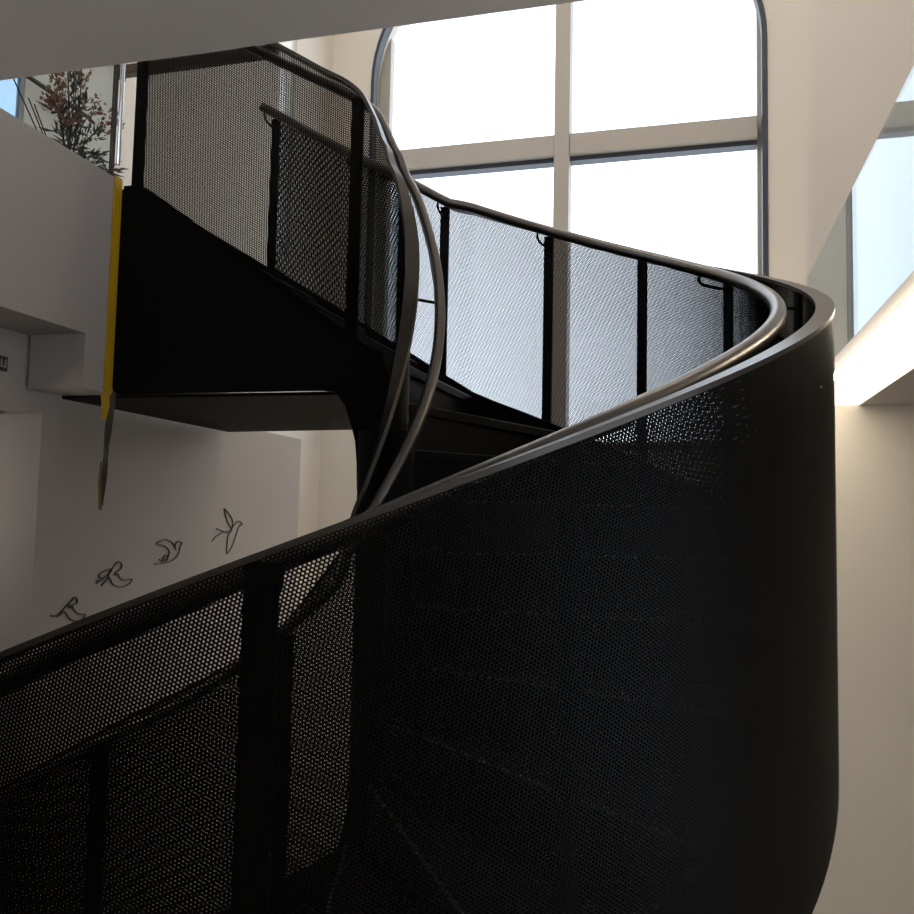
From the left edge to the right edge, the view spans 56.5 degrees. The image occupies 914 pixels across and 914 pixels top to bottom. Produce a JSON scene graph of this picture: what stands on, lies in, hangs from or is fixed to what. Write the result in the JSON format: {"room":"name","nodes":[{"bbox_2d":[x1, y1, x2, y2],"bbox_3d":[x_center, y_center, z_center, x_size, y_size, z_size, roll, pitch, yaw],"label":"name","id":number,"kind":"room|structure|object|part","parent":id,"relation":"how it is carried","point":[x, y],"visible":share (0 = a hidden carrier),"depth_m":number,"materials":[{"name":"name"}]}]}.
{"room":"stairwell","nodes":[
{"label":"stairwell","id":0,"kind":"room"},
{"bbox_2d":[0,413,42,907],"bbox_3d":[-2.255,1.667,3.534,1.020,3.710,0.005,0,-4,15],"label":"wall","id":1,"kind":"structure","parent":0,"point":[20,433],"depth_m":3.52,"materials":[{"name":"white paint"}]},
{"bbox_2d":[0,327,300,913],"bbox_3d":[-1.913,1.265,3.222,0.200,4.480,5.410,0,-4,15],"label":"wall","id":2,"kind":"structure","parent":0,"point":[173,481],"depth_m":4.14,"materials":[{"name":"white paint"}]},
{"bbox_2d":[0,355,7,371],"bbox_3d":[-1.787,-0.369,3.278,0.009,0.058,0.138,0,-4,15],"label":"wall sign","id":3,"kind":"object","parent":2,"relation":"attached to","point":[3,359],"visible":1,"depth_m":3.32,"materials":[{"name":"grey"}]},
{"bbox_2d":[25,335,81,394],"bbox_3d":[-1.701,-0.397,3.606,0.006,0.240,0.330,0,-4,15],"label":"trim","id":4,"kind":"structure","parent":2,"relation":"attached to","point":[29,336],"depth_m":3.45,"materials":[{"name":"white paint"}]},
{"bbox_2d":[0,108,113,394],"bbox_3d":[-1.940,-0.826,2.141,0.260,0.905,3.000,0,-4,15],"label":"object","id":5,"kind":"structure","parent":2,"relation":"attached to","point":[56,204],"depth_m":3.26,"materials":[{"name":"white paint"}]},
{"bbox_2d":[108,63,125,175],"bbox_3d":[-1.504,-1.720,3.292,0.033,1.059,0.667,0,-4,15],"label":"glass balustrade","id":6,"kind":"object","parent":5,"relation":"on","point":[116,67],"visible":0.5,"depth_m":3.57,"materials":[{"name":"clear glass"}]},
{"bbox_2d":[50,597,85,621],"bbox_3d":[-1.682,0.663,3.683,0.007,0.111,0.217,0,-4,15],"label":"bird","id":7,"kind":"object","parent":2,"relation":"attached to","point":[68,604],"visible":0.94,"depth_m":3.69},
{"bbox_2d":[98,176,122,509],"bbox_3d":[-1.433,-0.477,3.517,0.056,1.390,0.043,4,-5,-34],"label":"tape","id":8,"kind":"object","parent":2,"relation":"attached to","point":[108,399],"visible":1,"depth_m":3.51,"materials":[{"name":"yellow plastic"}]},
{"bbox_2d":[95,561,132,587],"bbox_3d":[-1.602,0.552,3.981,0.007,0.124,0.265,0,-4,15],"label":"bird","id":9,"kind":"object","parent":2,"relation":"attached to","point":[110,569],"visible":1,"depth_m":3.96},
{"bbox_2d":[154,539,182,564],"bbox_3d":[-1.490,0.487,4.396,0.007,0.127,0.240,0,-4,15],"label":"bird","id":10,"kind":"object","parent":2,"relation":"attached to","point":[168,555],"visible":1,"depth_m":4.38},
{"bbox_2d":[212,508,242,553],"bbox_3d":[-1.338,0.432,4.964,0.007,0.266,0.337,0,-4,15],"label":"bird","id":11,"kind":"object","parent":2,"relation":"attached to","point":[228,531],"visible":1,"depth_m":4.97},
{"bbox_2d":[15,35,333,863],"bbox_3d":[-2.059,-1.236,6.332,0.060,9.910,5.050,0,-4,15],"label":"wall","id":12,"kind":"structure","parent":0,"point":[319,50],"depth_m":6.75,"materials":[{"name":"paint"}]},
{"bbox_2d":[16,76,89,125],"bbox_3d":[-2.459,-2.650,4.633,0.123,1.950,1.300,0,-4,15],"label":"window","id":13,"kind":"structure","parent":12,"relation":"in","point":[21,83],"depth_m":4.79,"materials":[{"name":"grey metal"}]},
{"bbox_3d":[-2.353,-2.066,4.954,0.083,0.091,0.540,0,-4,15],"label":"wall handrail","id":14,"kind":"part","parent":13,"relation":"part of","materials":[{"name":"black metal"}]},
{"bbox_2d":[119,46,279,81],"bbox_3d":[-1.669,-2.555,5.442,1.150,0.150,0.080,0,-4,15],"label":"horizontal rail","id":15,"kind":"object","parent":12,"relation":"attached to","point":[130,69],"visible":0.06,"depth_m":5.48,"materials":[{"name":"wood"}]},
{"bbox_2d":[285,40,296,254],"bbox_3d":[-1.613,-3.270,7.954,0.035,2.800,0.320,0,-4,15],"label":"window","id":16,"kind":"structure","parent":12,"relation":"in","point":[294,41],"depth_m":8.12,"materials":[{"name":"grey metal"}]},
{"bbox_2d":[0,0,585,80],"bbox_3d":[-1.387,-1.592,0.028,4.500,0.200,5.500,0,-4,15],"label":"ceiling","id":17,"kind":"structure","parent":0,"point":[38,37],"depth_m":2.54,"materials":[{"name":"paint"}]},
{"bbox_2d":[276,0,913,913],"bbox_3d":[1.621,-1.026,8.169,9.700,9.910,0.420,0,-4,15],"label":"wall","id":18,"kind":"structure","parent":0,"point":[840,73],"depth_m":7.47,"materials":[{"name":"paint"}]},
{"bbox_2d":[364,0,767,450],"bbox_3d":[1.001,-2.686,8.412,3.878,5.290,0.360,0,-4,15],"label":"window","id":19,"kind":"structure","parent":18,"relation":"in","point":[565,149],"depth_m":8.33,"materials":[{"name":"grey metal"}]},
{"bbox_2d":[834,271,913,369],"bbox_3d":[2.572,-0.765,4.728,0.420,0.125,5.680,0,-4,15],"label":"trim","id":20,"kind":"structure","parent":18,"relation":"attached to","point":[906,288],"depth_m":4.78,"materials":[{"name":"white paint"}]},
{"bbox_2d":[835,291,913,371],"bbox_3d":[2.403,-1.253,4.870,0.026,1.109,5.554,0,-4,15],"label":"strip light","id":21,"kind":"object","parent":20,"relation":"on","point":[912,293],"visible":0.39,"depth_m":4.66,"materials":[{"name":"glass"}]},
{"bbox_2d":[861,369,913,404],"bbox_3d":[4.142,-0.743,4.306,2.830,0.165,5.680,0,-4,15],"label":"ceiling","id":22,"kind":"structure","parent":0,"point":[900,392],"depth_m":6.75,"materials":[{"name":"white paint"}]},
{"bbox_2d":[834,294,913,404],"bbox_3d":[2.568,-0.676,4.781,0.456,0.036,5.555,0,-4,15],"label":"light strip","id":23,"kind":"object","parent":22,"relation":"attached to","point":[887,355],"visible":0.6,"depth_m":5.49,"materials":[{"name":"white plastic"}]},
{"bbox_3d":[-0.033,3.629,2.218,9.800,0.300,11.200,0,-4,15],"label":"floor","id":24,"kind":"structure","parent":0,"visible":0},
{"bbox_2d":[0,43,838,913],"bbox_3d":[-1.369,0.855,3.259,5.186,5.900,3.059,0,-4,15],"label":"spiral staircase","id":25,"kind":"structure","parent":24,"relation":"on","point":[589,675],"depth_m":1.79,"materials":[{"name":"black metal"}]},
{"bbox_3d":[-1.647,1.638,3.119,0.740,1.296,0.003,0,-4,15],"label":"perforated panel","id":26,"kind":"part","parent":25,"relation":"part of","materials":[{"name":"black metal"}]},
{"bbox_3d":[-1.289,1.514,3.022,0.070,1.033,0.013,0,-4,15],"label":"post","id":27,"kind":"part","parent":25,"relation":"part of","materials":[{"name":"black metal"}]},
{"bbox_3d":[-0.817,1.071,1.530,0.932,1.805,0.041,0,-4,15],"label":"perforated panel","id":28,"kind":"part","parent":25,"relation":"part of","materials":[{"name":"black metal"}]},
{"bbox_3d":[-1.337,-1.479,3.599,0.050,1.103,0.013,0,-4,15],"label":"post","id":29,"kind":"part","parent":25,"relation":"part of","materials":[{"name":"black metal"}]},
{"bbox_3d":[-0.940,1.228,2.962,0.705,1.270,0.003,0,-4,15],"label":"perforated panel","id":30,"kind":"part","parent":25,"relation":"part of","materials":[{"name":"black metal"}]},
{"bbox_3d":[-2.005,0.249,3.478,3.816,4.686,0.353,0,-4,15],"label":"cap rail","id":31,"kind":"part","parent":25,"relation":"part of","materials":[{"name":"brown metal"}]},
{"bbox_3d":[-1.961,0.292,3.498,3.917,4.720,0.539,0,-4,15],"label":"handrail","id":32,"kind":"part","parent":25,"relation":"part of","materials":[{"name":"metal"}]},
{"bbox_3d":[-0.798,-0.201,4.071,1.450,0.014,1.360,0,-4,15],"label":"soffit plate","id":33,"kind":"part","parent":25,"relation":"part of","materials":[{"name":"black metal"}]},
{"bbox_3d":[-0.878,-1.255,3.447,1.005,1.629,0.003,0,-4,15],"label":"perforated panel","id":34,"kind":"part","parent":25,"relation":"part of","materials":[{"name":"black metal"}]},
{"bbox_3d":[-0.357,0.826,1.456,0.062,1.284,0.014,1,-4,2],"label":"post","id":35,"kind":"part","parent":25,"relation":"part of","materials":[{"name":"black metal"}]},
{"bbox_3d":[-1.043,-1.337,4.811,0.048,1.183,0.014,0,-4,15],"label":"post","id":36,"kind":"part","parent":25,"relation":"part of","materials":[{"name":"black metal"}]},
{"bbox_3d":[-0.600,1.114,2.868,0.070,1.025,0.013,0,-4,15],"label":"post","id":37,"kind":"part","parent":25,"relation":"part of","materials":[{"name":"black metal"}]},
{"bbox_3d":[-0.807,-1.175,4.746,0.520,1.547,0.003,0,-4,15],"label":"perforated panel","id":38,"kind":"part","parent":25,"relation":"part of","materials":[{"name":"black metal"}]},
{"bbox_3d":[-0.353,0.208,2.962,0.407,2.515,0.202,4,-5,-31],"label":"perforated panel","id":39,"kind":"part","parent":25,"relation":"part of","materials":[{"name":"black metal"}]},
{"bbox_3d":[-0.399,-0.840,3.298,0.050,1.139,0.013,0,-4,15],"label":"post","id":40,"kind":"part","parent":25,"relation":"part of","materials":[{"name":"black metal"}]},
{"bbox_3d":[-0.308,-0.785,3.256,0.197,1.303,0.012,0,-4,19],"label":"perforated panel","id":41,"kind":"part","parent":25,"relation":"part of","materials":[{"name":"black metal"}]},
{"bbox_3d":[-1.402,0.220,3.265,5.001,4.586,2.703,0,-4,15],"label":"handrail","id":42,"kind":"part","parent":25,"relation":"part of","materials":[{"name":"metal"}]},
{"bbox_3d":[-0.216,-0.485,3.207,0.030,1.040,0.013,-2,-5,39],"label":"post","id":43,"kind":"part","parent":25,"relation":"part of","materials":[{"name":"black metal"}]},
{"bbox_3d":[-0.316,-0.861,4.590,0.510,1.552,0.003,0,-4,15],"label":"perforated panel","id":44,"kind":"part","parent":25,"relation":"part of","materials":[{"name":"black metal"}]},
{"bbox_3d":[-0.075,0.732,1.484,0.564,1.548,0.030,2,-4,-9],"label":"perforated panel","id":45,"kind":"part","parent":25,"relation":"part of","materials":[{"name":"black metal"}]},
{"bbox_3d":[-1.335,0.201,3.249,5.119,4.544,2.958,0,-4,15],"label":"cap rail","id":46,"kind":"part","parent":25,"relation":"part of","materials":[{"name":"brown metal"}]},
{"bbox_3d":[-0.075,-0.727,4.505,0.048,1.222,0.014,0,-4,15],"label":"post","id":47,"kind":"part","parent":25,"relation":"part of","materials":[{"name":"black metal"}]},
{"bbox_3d":[0.198,-0.584,4.417,0.575,1.534,0.025,0,-4,20],"label":"perforated panel","id":48,"kind":"part","parent":25,"relation":"part of","materials":[{"name":"black metal"}]},
{"bbox_3d":[0.456,-0.488,4.292,0.048,1.277,0.014,-1,-5,30],"label":"post","id":49,"kind":"part","parent":25,"relation":"part of","materials":[{"name":"black metal"}]},
{"bbox_3d":[0.200,0.623,1.559,0.048,1.284,0.014,3,-4,-20],"label":"post","id":50,"kind":"part","parent":25,"relation":"part of","materials":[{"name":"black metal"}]},
{"bbox_3d":[0.670,-0.381,4.129,0.533,1.529,0.027,-2,-5,40],"label":"perforated panel","id":51,"kind":"part","parent":25,"relation":"part of","materials":[{"name":"black metal"}]},
{"bbox_3d":[0.855,-0.296,3.934,0.014,1.280,0.048,5,-5,-39],"label":"post","id":52,"kind":"part","parent":25,"relation":"part of","materials":[{"name":"black metal"}]},
{"bbox_3d":[0.459,0.533,1.694,0.576,1.553,0.032,4,-5,-31],"label":"perforated panel","id":53,"kind":"part","parent":25,"relation":"part of","materials":[{"name":"black metal"}]},
{"bbox_3d":[0.999,-0.196,3.707,0.027,1.531,0.531,3,-5,-29],"label":"perforated panel","id":54,"kind":"part","parent":25,"relation":"part of","materials":[{"name":"black metal"}]},
{"bbox_3d":[1.105,-0.117,3.459,0.014,1.281,0.048,3,-4,-18],"label":"post","id":55,"kind":"part","parent":25,"relation":"part of","materials":[{"name":"black metal"}]},
{"bbox_3d":[1.162,-0.019,3.191,0.028,1.535,0.538,2,-4,-8],"label":"perforated panel","id":56,"kind":"part","parent":25,"relation":"part of","materials":[{"name":"black metal"}]},
{"bbox_3d":[1.175,0.058,2.917,0.014,1.282,0.048,1,-4,3],"label":"post","id":57,"kind":"part","parent":25,"relation":"part of","materials":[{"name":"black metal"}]},
{"bbox_3d":[0.883,0.343,2.094,0.032,1.552,0.576,-2,-5,36],"label":"perforated panel","id":58,"kind":"part","parent":25,"relation":"part of","materials":[{"name":"black metal"}]},
{"bbox_3d":[1.129,0.159,2.625,0.032,1.552,0.576,0,-4,14],"label":"perforated panel","id":59,"kind":"part","parent":25,"relation":"part of","materials":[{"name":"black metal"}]},
{"bbox_3d":[1.035,0.241,2.347,0.014,1.283,0.048,-1,-5,25],"label":"post","id":60,"kind":"part","parent":25,"relation":"part of","materials":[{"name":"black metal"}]},
{"bbox_3d":[-2.381,-1.106,3.008,1.040,0.200,4.400,0,-4,15],"label":"floor","id":61,"kind":"structure","parent":0,"visible":0},
{"bbox_2d":[13,68,128,177],"bbox_3d":[-1.967,-1.640,4.318,0.310,1.070,0.742,0,-4,15],"label":"potted plant","id":62,"kind":"object","parent":61,"relation":"on","point":[52,100],"visible":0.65,"depth_m":4.32,"materials":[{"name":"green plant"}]}
]}

